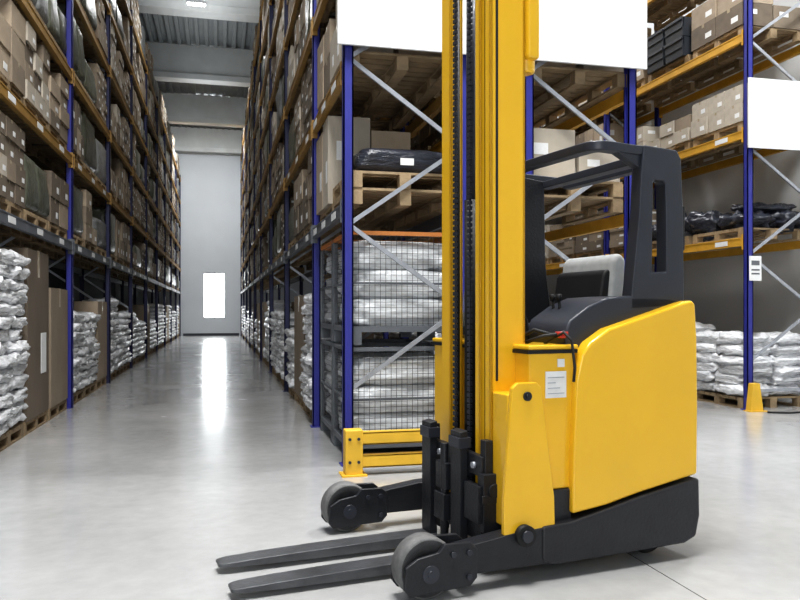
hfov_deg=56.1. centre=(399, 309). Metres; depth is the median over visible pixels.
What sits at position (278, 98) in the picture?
load
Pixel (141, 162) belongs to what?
pallet
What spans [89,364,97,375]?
sack
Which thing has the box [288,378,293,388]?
sack
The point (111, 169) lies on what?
carton
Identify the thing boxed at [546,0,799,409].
rack
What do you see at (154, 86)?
load
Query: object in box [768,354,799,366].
sack
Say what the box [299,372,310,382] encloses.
sack
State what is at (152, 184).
load
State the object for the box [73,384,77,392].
sack
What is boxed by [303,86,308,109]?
carton
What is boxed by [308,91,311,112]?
carton
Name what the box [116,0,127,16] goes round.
pallet
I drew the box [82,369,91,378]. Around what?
sack
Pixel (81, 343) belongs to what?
sack
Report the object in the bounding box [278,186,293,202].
pallet
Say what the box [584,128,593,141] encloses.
carton
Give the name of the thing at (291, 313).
sack
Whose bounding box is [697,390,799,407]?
pallet
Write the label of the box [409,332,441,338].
sack
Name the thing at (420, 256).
sack
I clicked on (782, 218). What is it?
bag
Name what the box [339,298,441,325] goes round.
sack
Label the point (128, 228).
carton
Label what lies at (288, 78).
carton
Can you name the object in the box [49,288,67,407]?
carton
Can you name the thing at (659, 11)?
pallet
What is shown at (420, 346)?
cage
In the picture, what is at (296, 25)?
carton
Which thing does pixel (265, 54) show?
load
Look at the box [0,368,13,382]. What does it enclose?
sack
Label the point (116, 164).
carton
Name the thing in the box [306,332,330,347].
sack
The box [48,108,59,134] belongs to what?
carton
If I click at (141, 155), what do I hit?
pallet
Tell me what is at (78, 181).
pallet
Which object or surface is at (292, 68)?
carton
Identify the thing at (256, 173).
load
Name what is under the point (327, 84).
carton
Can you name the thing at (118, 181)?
carton
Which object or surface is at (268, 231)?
load
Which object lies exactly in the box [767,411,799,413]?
cable
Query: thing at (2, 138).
carton
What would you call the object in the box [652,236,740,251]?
pallet
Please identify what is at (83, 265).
pallet
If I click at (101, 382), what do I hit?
pallet
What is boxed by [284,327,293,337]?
sack
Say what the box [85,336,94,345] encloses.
sack
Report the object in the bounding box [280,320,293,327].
sack
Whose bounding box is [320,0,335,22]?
pallet
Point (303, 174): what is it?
carton
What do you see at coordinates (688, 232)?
bag
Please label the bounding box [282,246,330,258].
pallet
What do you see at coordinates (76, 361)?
sack
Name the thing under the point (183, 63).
beam
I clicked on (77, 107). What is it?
carton
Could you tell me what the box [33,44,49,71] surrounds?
carton
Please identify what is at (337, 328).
cage
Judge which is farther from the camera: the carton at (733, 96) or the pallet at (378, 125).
the carton at (733, 96)
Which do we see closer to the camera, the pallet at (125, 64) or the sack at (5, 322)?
the sack at (5, 322)
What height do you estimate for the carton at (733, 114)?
0.243 m
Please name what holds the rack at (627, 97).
on the floor
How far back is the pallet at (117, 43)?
15.28 m
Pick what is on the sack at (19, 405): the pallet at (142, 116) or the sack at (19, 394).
the sack at (19, 394)
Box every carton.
[0,0,25,44]
[0,13,10,53]
[0,43,8,79]
[0,110,4,135]
[0,132,4,154]
[0,152,6,176]
[0,174,6,197]
[0,247,48,421]
[5,115,16,143]
[5,137,14,162]
[5,180,13,202]
[7,158,15,182]
[9,28,24,70]
[9,55,24,96]
[14,164,25,188]
[14,184,24,207]
[15,126,24,150]
[15,145,23,168]
[23,79,34,106]
[24,42,32,68]
[25,60,32,84]
[26,21,35,50]
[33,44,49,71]
[33,52,42,79]
[33,71,40,94]
[33,89,42,115]
[37,122,76,151]
[41,80,48,104]
[41,99,48,122]
[42,66,47,86]
[43,170,59,201]
[44,196,58,225]
[48,72,68,99]
[48,75,60,103]
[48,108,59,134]
[49,92,58,116]
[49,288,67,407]
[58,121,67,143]
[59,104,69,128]
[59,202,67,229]
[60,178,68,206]
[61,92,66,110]
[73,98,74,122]
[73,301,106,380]
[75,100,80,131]
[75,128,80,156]
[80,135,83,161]
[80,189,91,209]
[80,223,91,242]
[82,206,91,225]
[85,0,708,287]
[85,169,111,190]
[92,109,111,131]
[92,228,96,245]
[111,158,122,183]
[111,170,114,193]
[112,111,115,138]
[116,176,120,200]
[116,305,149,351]
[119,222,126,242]
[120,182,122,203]
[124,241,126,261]
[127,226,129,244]
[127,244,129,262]
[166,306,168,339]
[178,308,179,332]
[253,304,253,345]
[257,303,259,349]
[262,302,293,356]
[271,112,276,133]
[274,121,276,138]
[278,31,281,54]
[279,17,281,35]
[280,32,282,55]
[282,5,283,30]
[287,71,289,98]
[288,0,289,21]
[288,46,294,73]
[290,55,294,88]
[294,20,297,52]
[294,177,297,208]
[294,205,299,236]
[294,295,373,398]
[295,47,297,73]
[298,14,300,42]
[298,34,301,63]
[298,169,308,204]
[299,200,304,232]
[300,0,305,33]
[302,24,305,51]
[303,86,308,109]
[303,101,309,124]
[303,176,309,204]
[303,200,309,227]
[304,78,308,94]
[304,114,309,136]
[305,59,311,82]
[308,63,311,84]
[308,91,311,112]
[308,145,311,174]
[309,80,311,95]
[309,171,311,198]
[310,109,341,125]
[310,198,320,222]
[316,132,326,214]
[317,35,323,78]
[317,67,323,109]
[323,116,369,208]
[324,19,335,64]
[324,54,330,97]
[330,34,335,83]
[334,26,339,73]
[340,44,392,60]
[370,130,409,149]
[393,49,441,56]
[419,123,430,143]
[431,115,436,133]
[534,128,574,177]
[535,61,575,67]
[575,153,619,181]
[576,64,623,71]
[576,132,583,144]
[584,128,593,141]
[594,123,623,142]
[637,69,648,81]
[691,17,716,51]
[691,116,707,138]
[692,0,716,30]
[692,99,707,120]
[708,91,724,115]
[708,110,723,132]
[716,1,771,37]
[717,0,772,15]
[724,102,742,126]
[725,84,742,108]
[771,5,799,29]
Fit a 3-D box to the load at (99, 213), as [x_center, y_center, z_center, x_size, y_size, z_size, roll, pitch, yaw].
[-5.783,-1.451,13.858,0.930,0.825,1.085,0,0,-13]
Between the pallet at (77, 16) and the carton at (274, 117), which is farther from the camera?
the carton at (274, 117)
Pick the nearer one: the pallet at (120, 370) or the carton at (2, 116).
the carton at (2, 116)
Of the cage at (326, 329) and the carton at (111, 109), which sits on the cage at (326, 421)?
the cage at (326, 329)
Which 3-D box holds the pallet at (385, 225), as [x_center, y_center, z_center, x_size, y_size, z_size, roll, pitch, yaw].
[-0.618,-0.971,9.130,0.950,0.142,1.080,0,0,-14]
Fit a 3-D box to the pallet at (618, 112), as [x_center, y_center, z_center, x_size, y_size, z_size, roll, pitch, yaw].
[3.993,-3.691,14.084,0.950,0.142,1.080,0,0,-13]
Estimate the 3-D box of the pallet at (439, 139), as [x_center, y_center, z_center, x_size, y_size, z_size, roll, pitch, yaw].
[0.997,-2.131,9.517,0.950,0.142,1.080,0,0,-13]
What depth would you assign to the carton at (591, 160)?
7.00 m
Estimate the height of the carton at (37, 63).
0.198 m
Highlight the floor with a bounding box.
[0,335,799,599]
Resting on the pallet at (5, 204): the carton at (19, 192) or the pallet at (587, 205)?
the carton at (19, 192)
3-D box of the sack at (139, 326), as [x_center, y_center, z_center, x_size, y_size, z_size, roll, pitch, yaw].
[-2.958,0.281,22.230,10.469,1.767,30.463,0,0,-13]
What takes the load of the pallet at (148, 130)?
on the rack at (8, 219)
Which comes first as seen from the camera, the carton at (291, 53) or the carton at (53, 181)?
the carton at (53, 181)
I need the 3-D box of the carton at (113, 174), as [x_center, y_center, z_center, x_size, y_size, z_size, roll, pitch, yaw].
[-5.541,-2.380,13.920,0.430,0.395,0.344,0,0,-14]
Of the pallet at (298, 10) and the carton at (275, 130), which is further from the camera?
the carton at (275, 130)
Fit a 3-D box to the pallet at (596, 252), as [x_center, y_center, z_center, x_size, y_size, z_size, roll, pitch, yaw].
[3.993,-1.021,14.084,0.950,0.142,1.080,0,0,-14]
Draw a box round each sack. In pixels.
[0,248,15,264]
[0,264,10,278]
[0,276,12,290]
[0,289,13,301]
[0,301,17,316]
[0,316,14,329]
[0,329,9,342]
[0,342,7,354]
[0,354,18,369]
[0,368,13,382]
[0,382,12,394]
[0,391,13,408]
[0,407,12,423]
[0,420,8,435]
[3,278,28,290]
[4,265,29,280]
[4,350,29,363]
[5,288,27,304]
[5,340,30,353]
[6,409,26,427]
[8,249,30,266]
[8,304,24,316]
[8,329,21,341]
[8,373,28,390]
[8,387,27,403]
[9,316,27,328]
[9,364,27,375]
[9,399,28,414]
[73,310,84,322]
[73,322,81,331]
[73,331,83,341]
[73,348,78,357]
[73,356,82,367]
[73,366,79,374]
[73,374,80,383]
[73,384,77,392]
[76,339,86,346]
[76,346,89,355]
[76,379,87,389]
[77,331,87,340]
[77,371,86,381]
[78,312,101,321]
[78,355,87,364]
[78,364,87,371]
[79,313,91,321]
[80,321,84,330]
[81,376,93,385]
[82,297,115,306]
[82,329,92,335]
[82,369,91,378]
[84,321,92,330]
[84,359,93,369]
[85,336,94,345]
[85,345,94,354]
[88,321,96,327]
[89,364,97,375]
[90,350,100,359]
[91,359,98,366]
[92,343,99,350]
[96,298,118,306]
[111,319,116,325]
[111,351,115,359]
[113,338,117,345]
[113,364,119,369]
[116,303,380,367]
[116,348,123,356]
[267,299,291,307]
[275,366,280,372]
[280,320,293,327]
[281,312,293,320]
[282,345,291,352]
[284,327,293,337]
[285,373,290,381]
[286,337,293,346]
[286,360,292,368]
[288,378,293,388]
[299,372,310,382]
[300,352,307,361]
[300,383,307,391]
[300,391,307,401]
[301,343,309,352]
[301,362,308,372]
[302,315,308,324]
[302,324,308,333]
[303,293,311,303]
[303,304,325,315]
[304,352,325,368]
[304,388,330,399]
[304,397,325,410]
[305,376,325,388]
[306,291,330,304]
[306,314,329,324]
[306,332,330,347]
[306,365,330,377]
[307,323,311,334]
[307,346,330,356]
[324,372,339,399]
[325,275,339,299]
[325,300,339,323]
[325,349,397,374]
[328,250,339,274]
[328,396,339,423]
[337,270,441,298]
[338,240,441,270]
[338,352,434,384]
[338,411,434,430]
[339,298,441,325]
[341,383,434,413]
[393,332,399,338]
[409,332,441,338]
[695,322,716,332]
[696,330,719,343]
[696,343,719,353]
[696,351,723,363]
[697,361,719,371]
[697,370,714,381]
[697,380,716,391]
[713,382,770,396]
[714,370,769,384]
[715,330,771,345]
[715,343,770,355]
[717,354,774,366]
[718,364,772,376]
[766,331,799,345]
[766,374,799,385]
[766,384,799,395]
[768,343,799,356]
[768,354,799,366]
[772,365,799,376]
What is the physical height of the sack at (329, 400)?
0.267 m
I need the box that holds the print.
[548,377,563,393]
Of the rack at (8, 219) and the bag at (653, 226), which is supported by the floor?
the rack at (8, 219)
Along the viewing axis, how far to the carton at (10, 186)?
7.19 m
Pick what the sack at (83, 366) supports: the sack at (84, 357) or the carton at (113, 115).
the sack at (84, 357)
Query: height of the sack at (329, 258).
0.274 m
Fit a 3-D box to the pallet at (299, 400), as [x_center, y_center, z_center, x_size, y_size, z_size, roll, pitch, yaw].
[-0.898,1.229,10.300,0.950,0.142,1.080,0,0,-14]
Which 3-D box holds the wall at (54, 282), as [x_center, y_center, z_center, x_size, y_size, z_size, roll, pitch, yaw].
[-8.833,-4.000,14.951,0.200,10.600,45.200,0,0,-13]
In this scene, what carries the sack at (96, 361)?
on the sack at (94, 369)
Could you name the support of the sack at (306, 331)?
on the sack
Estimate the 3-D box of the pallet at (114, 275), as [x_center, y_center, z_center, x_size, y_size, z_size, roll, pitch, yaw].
[-7.457,-0.971,20.660,0.950,0.142,1.080,0,0,-13]
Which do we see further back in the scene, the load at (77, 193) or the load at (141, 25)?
the load at (141, 25)
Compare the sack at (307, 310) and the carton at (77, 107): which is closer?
the sack at (307, 310)
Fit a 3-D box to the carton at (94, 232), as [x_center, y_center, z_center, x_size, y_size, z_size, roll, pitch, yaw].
[-5.076,-1.167,11.855,0.462,0.248,0.518,0,0,-14]
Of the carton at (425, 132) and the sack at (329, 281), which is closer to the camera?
the sack at (329, 281)
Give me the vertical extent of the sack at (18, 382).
0.222 m
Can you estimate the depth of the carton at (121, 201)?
15.29 m
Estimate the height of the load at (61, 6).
0.840 m
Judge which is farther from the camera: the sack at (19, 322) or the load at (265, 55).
the load at (265, 55)
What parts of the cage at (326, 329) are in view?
wire panel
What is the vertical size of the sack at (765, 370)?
0.255 m
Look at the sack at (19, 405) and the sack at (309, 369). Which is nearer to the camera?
the sack at (19, 405)
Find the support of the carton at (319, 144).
on the pallet at (405, 219)
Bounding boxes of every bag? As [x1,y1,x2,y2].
[652,224,655,240]
[685,213,704,241]
[688,210,732,240]
[717,210,775,232]
[730,202,796,212]
[754,204,799,234]
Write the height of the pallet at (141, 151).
0.142 m
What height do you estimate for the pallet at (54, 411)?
0.142 m
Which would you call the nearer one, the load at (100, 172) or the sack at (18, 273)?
the sack at (18, 273)
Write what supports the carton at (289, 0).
on the pallet at (298, 10)
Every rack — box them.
[0,0,180,408]
[240,0,465,466]
[324,61,636,346]
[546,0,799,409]
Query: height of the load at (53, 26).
0.591 m
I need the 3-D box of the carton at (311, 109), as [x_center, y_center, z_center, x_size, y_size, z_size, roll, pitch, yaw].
[-0.811,-2.284,8.784,0.429,0.162,0.566,0,0,-14]
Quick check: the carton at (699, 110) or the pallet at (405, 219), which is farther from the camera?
the carton at (699, 110)
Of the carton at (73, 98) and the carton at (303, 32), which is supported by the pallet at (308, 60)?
the carton at (303, 32)
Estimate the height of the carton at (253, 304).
1.354 m
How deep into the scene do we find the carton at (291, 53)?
11.43 m
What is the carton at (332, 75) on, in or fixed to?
on the pallet at (420, 74)
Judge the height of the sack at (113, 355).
0.214 m
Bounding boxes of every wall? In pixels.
[3,245,115,300]
[116,126,311,335]
[437,0,799,394]
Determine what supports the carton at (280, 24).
on the carton at (281, 31)
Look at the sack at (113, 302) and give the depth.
13.48 m
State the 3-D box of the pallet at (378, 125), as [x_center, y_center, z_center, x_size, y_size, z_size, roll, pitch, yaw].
[-0.618,-2.131,9.130,0.950,0.142,1.080,0,0,-14]
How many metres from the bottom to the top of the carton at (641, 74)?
0.285 m
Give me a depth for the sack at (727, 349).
9.99 m
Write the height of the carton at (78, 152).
0.359 m
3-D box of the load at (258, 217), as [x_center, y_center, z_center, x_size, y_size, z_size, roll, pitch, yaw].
[-3.561,-2.459,21.224,0.930,0.518,1.167,0,0,-13]
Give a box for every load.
[23,154,38,212]
[32,111,96,171]
[33,164,49,217]
[35,0,48,24]
[46,0,59,40]
[50,3,78,71]
[56,6,66,54]
[73,185,82,236]
[75,23,84,82]
[82,0,96,30]
[82,60,96,102]
[92,207,115,253]
[92,217,105,249]
[93,138,105,183]
[111,0,115,19]
[116,3,123,39]
[133,245,140,267]
[136,134,148,150]
[136,149,140,176]
[139,164,144,184]
[141,25,144,57]
[141,26,142,50]
[141,119,142,137]
[147,133,150,154]
[147,250,149,271]
[149,178,155,202]
[150,140,152,158]
[153,75,155,94]
[153,217,155,238]
[155,80,158,104]
[166,203,167,223]
[166,265,169,282]
[167,122,169,140]
[250,225,253,244]
[255,96,256,121]
[255,173,256,196]
[257,215,259,231]
[261,54,265,84]
[263,55,265,79]
[264,131,268,163]
[264,199,267,216]
[265,86,267,118]
[267,231,268,260]
[272,236,275,257]
[274,226,278,255]
[275,76,282,129]
[277,209,280,252]
[282,74,283,113]
[288,117,295,166]
[289,206,295,241]
[305,0,310,38]
[310,0,335,22]
[353,148,441,173]
[415,210,441,226]
[436,111,441,137]
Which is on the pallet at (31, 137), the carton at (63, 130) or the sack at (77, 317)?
the carton at (63, 130)
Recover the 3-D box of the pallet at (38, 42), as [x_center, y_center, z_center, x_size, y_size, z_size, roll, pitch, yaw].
[-4.713,-3.221,9.225,0.950,0.142,1.080,0,0,-13]
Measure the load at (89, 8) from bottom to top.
0.676 m
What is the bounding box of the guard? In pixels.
[339,428,421,477]
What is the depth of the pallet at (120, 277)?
21.81 m
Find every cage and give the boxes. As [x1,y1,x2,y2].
[320,240,420,340]
[320,339,428,443]
[333,231,441,344]
[333,342,434,448]
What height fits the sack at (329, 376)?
0.266 m
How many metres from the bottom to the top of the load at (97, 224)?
0.508 m
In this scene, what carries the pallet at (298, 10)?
on the rack at (343, 81)
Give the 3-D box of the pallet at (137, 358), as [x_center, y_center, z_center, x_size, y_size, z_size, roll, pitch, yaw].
[-6.902,1.229,18.346,0.950,0.142,1.080,0,0,-14]
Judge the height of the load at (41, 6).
0.551 m
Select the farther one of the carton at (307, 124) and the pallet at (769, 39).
the pallet at (769, 39)
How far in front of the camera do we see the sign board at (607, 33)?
6.70 m
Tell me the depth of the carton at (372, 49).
6.47 m
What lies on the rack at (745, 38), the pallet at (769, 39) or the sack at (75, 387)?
the pallet at (769, 39)
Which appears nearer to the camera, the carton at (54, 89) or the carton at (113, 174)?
the carton at (54, 89)
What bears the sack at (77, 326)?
on the sack at (76, 335)
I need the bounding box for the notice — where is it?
[749,256,760,280]
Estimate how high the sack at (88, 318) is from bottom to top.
0.184 m
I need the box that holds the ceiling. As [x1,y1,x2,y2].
[139,13,257,130]
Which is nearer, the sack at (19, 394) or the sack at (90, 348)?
the sack at (19, 394)
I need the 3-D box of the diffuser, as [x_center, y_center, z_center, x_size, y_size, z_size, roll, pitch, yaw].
[-5.058,-7.593,18.634,0.420,0.015,0.160,0,0,-13]
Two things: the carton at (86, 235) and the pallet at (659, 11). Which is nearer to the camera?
the carton at (86, 235)
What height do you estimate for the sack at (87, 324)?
0.213 m
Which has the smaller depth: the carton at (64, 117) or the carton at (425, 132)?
the carton at (64, 117)
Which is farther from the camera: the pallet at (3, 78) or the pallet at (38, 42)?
the pallet at (38, 42)
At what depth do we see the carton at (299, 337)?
10.21 m
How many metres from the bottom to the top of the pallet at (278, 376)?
0.142 m
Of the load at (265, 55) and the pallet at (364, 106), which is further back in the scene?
the load at (265, 55)
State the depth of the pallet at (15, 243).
10.49 m
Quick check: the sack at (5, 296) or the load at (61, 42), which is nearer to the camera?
the sack at (5, 296)
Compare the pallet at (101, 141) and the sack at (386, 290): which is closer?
the sack at (386, 290)
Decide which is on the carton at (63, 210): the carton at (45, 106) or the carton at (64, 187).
the carton at (64, 187)
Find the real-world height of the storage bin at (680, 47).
0.280 m
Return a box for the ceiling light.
[186,0,205,6]
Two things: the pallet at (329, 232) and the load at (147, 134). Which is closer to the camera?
the pallet at (329, 232)
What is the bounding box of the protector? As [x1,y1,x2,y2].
[743,383,766,411]
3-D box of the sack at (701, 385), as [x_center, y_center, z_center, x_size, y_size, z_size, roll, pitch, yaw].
[4.524,1.062,10.769,0.530,0.246,0.660,0,0,-12]
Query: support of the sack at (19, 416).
on the pallet at (15, 433)
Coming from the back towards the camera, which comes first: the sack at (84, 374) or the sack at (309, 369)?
the sack at (84, 374)
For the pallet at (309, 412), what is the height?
0.142 m
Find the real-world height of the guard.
0.360 m
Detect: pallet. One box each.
[0,72,23,103]
[0,98,47,128]
[0,196,22,218]
[0,209,47,231]
[0,221,66,240]
[0,233,83,248]
[0,423,23,451]
[12,0,47,39]
[15,123,66,152]
[17,410,47,435]
[21,240,95,253]
[24,145,83,170]
[35,162,95,180]
[36,30,66,69]
[39,246,105,258]
[48,399,66,420]
[50,63,83,96]
[50,252,115,262]
[57,0,79,18]
[73,12,92,44]
[73,88,95,115]
[73,176,105,189]
[73,256,122,265]
[73,388,83,404]
[76,260,129,268]
[81,108,105,131]
[81,187,115,203]
[83,37,102,66]
[84,381,95,397]
[85,264,135,271]
[87,61,112,86]
[92,197,122,207]
[93,126,115,146]
[95,267,140,273]
[96,376,105,389]
[98,140,122,157]
[101,205,129,214]
[102,269,144,275]
[111,87,122,102]
[111,96,126,115]
[111,152,128,167]
[111,212,135,221]
[111,272,148,277]
[111,370,115,379]
[115,273,152,279]
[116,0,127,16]
[116,37,120,49]
[116,46,127,66]
[116,366,122,376]
[117,219,139,225]
[122,276,155,280]
[123,362,129,371]
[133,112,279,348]
[133,229,148,234]
[133,233,152,240]
[134,237,155,242]
[134,356,139,363]
[136,145,143,153]
[140,154,150,165]
[140,161,155,172]
[141,115,150,128]
[143,124,153,136]
[262,267,303,274]
[263,39,267,55]
[264,277,283,281]
[268,261,311,269]
[272,197,293,210]
[272,256,311,266]
[274,270,298,276]
[276,373,281,382]
[277,251,328,263]
[278,0,283,27]
[278,66,283,85]
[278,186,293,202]
[279,122,290,142]
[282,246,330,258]
[283,39,293,65]
[288,158,307,179]
[288,238,339,249]
[289,387,295,399]
[290,9,299,38]
[290,108,293,121]
[291,86,300,107]
[296,139,307,165]
[296,229,370,243]
[296,393,304,410]
[298,59,309,85]
[305,119,397,137]
[305,220,393,239]
[305,405,328,419]
[308,17,335,58]
[318,84,423,129]
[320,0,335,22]
[320,204,425,230]
[333,50,441,106]
[333,170,441,202]
[333,187,441,220]
[379,115,417,131]
[411,237,430,240]
[416,89,441,115]
[431,135,441,147]
[534,65,626,115]
[534,101,575,128]
[544,181,622,196]
[544,194,622,224]
[545,258,559,264]
[550,254,587,263]
[552,117,615,136]
[576,249,623,257]
[583,100,650,123]
[611,246,695,253]
[616,78,695,107]
[647,0,695,30]
[647,28,650,37]
[648,54,742,88]
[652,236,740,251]
[666,141,742,166]
[671,0,706,4]
[681,159,695,171]
[693,25,799,63]
[693,121,759,149]
[693,227,799,245]
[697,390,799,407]
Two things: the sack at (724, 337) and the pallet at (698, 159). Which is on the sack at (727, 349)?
the sack at (724, 337)
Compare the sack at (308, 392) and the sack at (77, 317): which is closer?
the sack at (308, 392)
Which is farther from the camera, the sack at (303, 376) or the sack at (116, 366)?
the sack at (116, 366)
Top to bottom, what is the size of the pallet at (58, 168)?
0.142 m
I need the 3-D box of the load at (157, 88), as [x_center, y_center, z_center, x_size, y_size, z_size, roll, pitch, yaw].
[-8.238,-6.996,24.068,0.945,0.706,1.091,0,0,-13]
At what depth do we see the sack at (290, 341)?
11.03 m
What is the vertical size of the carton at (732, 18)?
0.297 m
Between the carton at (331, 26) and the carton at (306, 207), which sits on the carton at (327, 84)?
the carton at (331, 26)
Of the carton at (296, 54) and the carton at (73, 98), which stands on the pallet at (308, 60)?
the carton at (296, 54)
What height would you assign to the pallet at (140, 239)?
0.142 m
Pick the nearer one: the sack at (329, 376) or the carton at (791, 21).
the sack at (329, 376)
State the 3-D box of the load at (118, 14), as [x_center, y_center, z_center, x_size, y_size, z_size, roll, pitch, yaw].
[-6.046,-5.789,14.954,0.930,0.498,1.103,0,0,-13]
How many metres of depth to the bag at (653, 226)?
11.94 m
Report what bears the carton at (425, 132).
on the carton
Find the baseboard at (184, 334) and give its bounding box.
[183,333,238,335]
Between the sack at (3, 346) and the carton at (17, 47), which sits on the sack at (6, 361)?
the sack at (3, 346)
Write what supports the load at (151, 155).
on the pallet at (141, 155)
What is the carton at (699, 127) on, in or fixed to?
on the pallet at (736, 127)
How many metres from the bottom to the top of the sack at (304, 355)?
0.192 m
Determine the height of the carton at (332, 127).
0.863 m
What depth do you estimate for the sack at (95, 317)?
11.82 m
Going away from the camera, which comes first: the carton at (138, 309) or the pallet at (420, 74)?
the pallet at (420, 74)
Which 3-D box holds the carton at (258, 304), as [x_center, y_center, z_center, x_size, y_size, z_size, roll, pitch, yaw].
[-3.553,0.480,21.232,0.924,1.354,1.105,0,0,-13]
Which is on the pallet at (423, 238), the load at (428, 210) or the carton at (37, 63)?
the load at (428, 210)
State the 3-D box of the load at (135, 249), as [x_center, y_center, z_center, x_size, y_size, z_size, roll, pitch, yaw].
[-6.863,-1.309,18.358,0.930,0.540,1.103,0,0,-13]
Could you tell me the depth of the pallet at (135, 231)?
20.91 m
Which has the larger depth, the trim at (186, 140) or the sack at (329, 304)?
the trim at (186, 140)
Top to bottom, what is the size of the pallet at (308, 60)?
0.142 m
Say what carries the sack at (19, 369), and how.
on the sack at (18, 382)
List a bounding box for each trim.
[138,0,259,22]
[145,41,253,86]
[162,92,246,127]
[170,126,242,155]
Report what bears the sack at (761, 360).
on the sack at (765, 370)
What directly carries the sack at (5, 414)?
on the sack at (3, 428)
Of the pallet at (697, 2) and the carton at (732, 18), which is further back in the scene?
the pallet at (697, 2)
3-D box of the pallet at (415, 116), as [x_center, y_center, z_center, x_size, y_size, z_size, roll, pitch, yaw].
[0.121,-3.271,13.164,0.950,0.142,1.080,0,0,-13]
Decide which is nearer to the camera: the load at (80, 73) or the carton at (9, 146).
the carton at (9, 146)
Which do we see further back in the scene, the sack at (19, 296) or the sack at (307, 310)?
the sack at (307, 310)
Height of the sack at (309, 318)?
0.205 m
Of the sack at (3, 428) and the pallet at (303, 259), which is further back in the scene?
the pallet at (303, 259)
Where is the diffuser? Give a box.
[187,2,204,6]
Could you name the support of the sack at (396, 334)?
on the sack
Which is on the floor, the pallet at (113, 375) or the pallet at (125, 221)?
the pallet at (113, 375)
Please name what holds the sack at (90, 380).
on the pallet at (88, 389)
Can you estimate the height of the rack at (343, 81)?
9.100 m
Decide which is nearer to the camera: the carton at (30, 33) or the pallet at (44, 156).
the carton at (30, 33)
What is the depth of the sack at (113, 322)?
13.67 m
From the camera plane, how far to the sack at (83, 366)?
10.90 m
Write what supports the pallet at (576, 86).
on the rack at (627, 97)
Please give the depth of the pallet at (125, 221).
18.26 m
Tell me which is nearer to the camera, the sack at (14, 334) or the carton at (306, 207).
the sack at (14, 334)
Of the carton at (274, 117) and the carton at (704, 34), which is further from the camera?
the carton at (274, 117)
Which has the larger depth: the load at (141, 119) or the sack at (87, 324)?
the load at (141, 119)
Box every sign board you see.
[337,0,465,54]
[535,0,646,69]
[747,77,799,150]
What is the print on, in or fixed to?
attached to the forklift
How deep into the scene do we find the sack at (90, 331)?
11.39 m
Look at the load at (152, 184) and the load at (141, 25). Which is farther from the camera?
the load at (152, 184)
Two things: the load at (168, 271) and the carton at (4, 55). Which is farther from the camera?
the load at (168, 271)
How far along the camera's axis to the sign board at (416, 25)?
6.27 m
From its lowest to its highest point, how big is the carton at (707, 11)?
0.297 m
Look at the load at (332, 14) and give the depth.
8.82 m
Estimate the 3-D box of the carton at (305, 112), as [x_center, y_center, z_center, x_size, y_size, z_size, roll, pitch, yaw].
[-0.965,-2.448,9.343,0.432,0.162,0.570,0,0,-14]
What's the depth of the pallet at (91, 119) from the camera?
12.67 m
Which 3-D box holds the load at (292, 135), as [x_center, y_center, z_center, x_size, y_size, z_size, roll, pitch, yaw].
[-1.218,-2.556,11.463,0.930,0.716,1.185,0,0,-13]
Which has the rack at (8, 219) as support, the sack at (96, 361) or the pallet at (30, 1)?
the pallet at (30, 1)
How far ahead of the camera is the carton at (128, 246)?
16.34 m
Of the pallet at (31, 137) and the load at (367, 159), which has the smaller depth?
the load at (367, 159)
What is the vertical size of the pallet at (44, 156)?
0.142 m
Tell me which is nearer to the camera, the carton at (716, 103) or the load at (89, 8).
the carton at (716, 103)
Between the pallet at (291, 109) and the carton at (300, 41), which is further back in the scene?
the pallet at (291, 109)
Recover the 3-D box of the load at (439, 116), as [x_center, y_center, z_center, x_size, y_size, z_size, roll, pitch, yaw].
[0.971,-2.521,9.811,0.922,0.645,0.591,0,0,-13]
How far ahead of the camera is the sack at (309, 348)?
8.51 m
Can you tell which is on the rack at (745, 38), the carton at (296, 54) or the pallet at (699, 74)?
the pallet at (699, 74)
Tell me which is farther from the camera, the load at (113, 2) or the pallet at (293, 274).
the pallet at (293, 274)
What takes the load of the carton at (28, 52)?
on the carton
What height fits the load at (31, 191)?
0.620 m
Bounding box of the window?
[203,272,224,317]
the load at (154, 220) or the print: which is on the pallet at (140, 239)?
the load at (154, 220)
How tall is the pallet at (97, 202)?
0.142 m
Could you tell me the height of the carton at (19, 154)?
0.191 m
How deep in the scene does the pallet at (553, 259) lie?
15.16 m
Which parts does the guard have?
guard post, plate, guard rail, guard rail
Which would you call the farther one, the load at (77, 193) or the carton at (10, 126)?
the load at (77, 193)
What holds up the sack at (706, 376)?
on the sack at (701, 385)
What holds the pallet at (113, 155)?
on the rack at (8, 219)
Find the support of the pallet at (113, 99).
on the rack at (8, 219)
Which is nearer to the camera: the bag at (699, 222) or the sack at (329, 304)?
the sack at (329, 304)
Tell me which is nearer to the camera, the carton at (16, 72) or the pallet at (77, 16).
the carton at (16, 72)
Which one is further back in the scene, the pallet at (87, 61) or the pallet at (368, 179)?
the pallet at (87, 61)
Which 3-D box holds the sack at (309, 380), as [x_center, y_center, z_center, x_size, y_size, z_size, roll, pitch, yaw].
[-0.834,0.850,8.780,0.559,0.194,0.657,0,0,-9]
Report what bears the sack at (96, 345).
on the sack at (95, 354)
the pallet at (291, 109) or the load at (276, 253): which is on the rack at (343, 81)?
the pallet at (291, 109)
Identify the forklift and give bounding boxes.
[216,0,698,599]
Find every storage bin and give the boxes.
[647,28,665,54]
[647,47,667,74]
[664,16,691,43]
[664,36,692,64]
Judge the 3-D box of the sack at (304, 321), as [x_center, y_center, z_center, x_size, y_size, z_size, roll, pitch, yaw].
[-0.942,0.119,9.346,0.533,0.185,0.671,0,0,-12]
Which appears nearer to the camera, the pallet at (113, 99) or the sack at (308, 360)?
the sack at (308, 360)
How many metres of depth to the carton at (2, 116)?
6.89 m

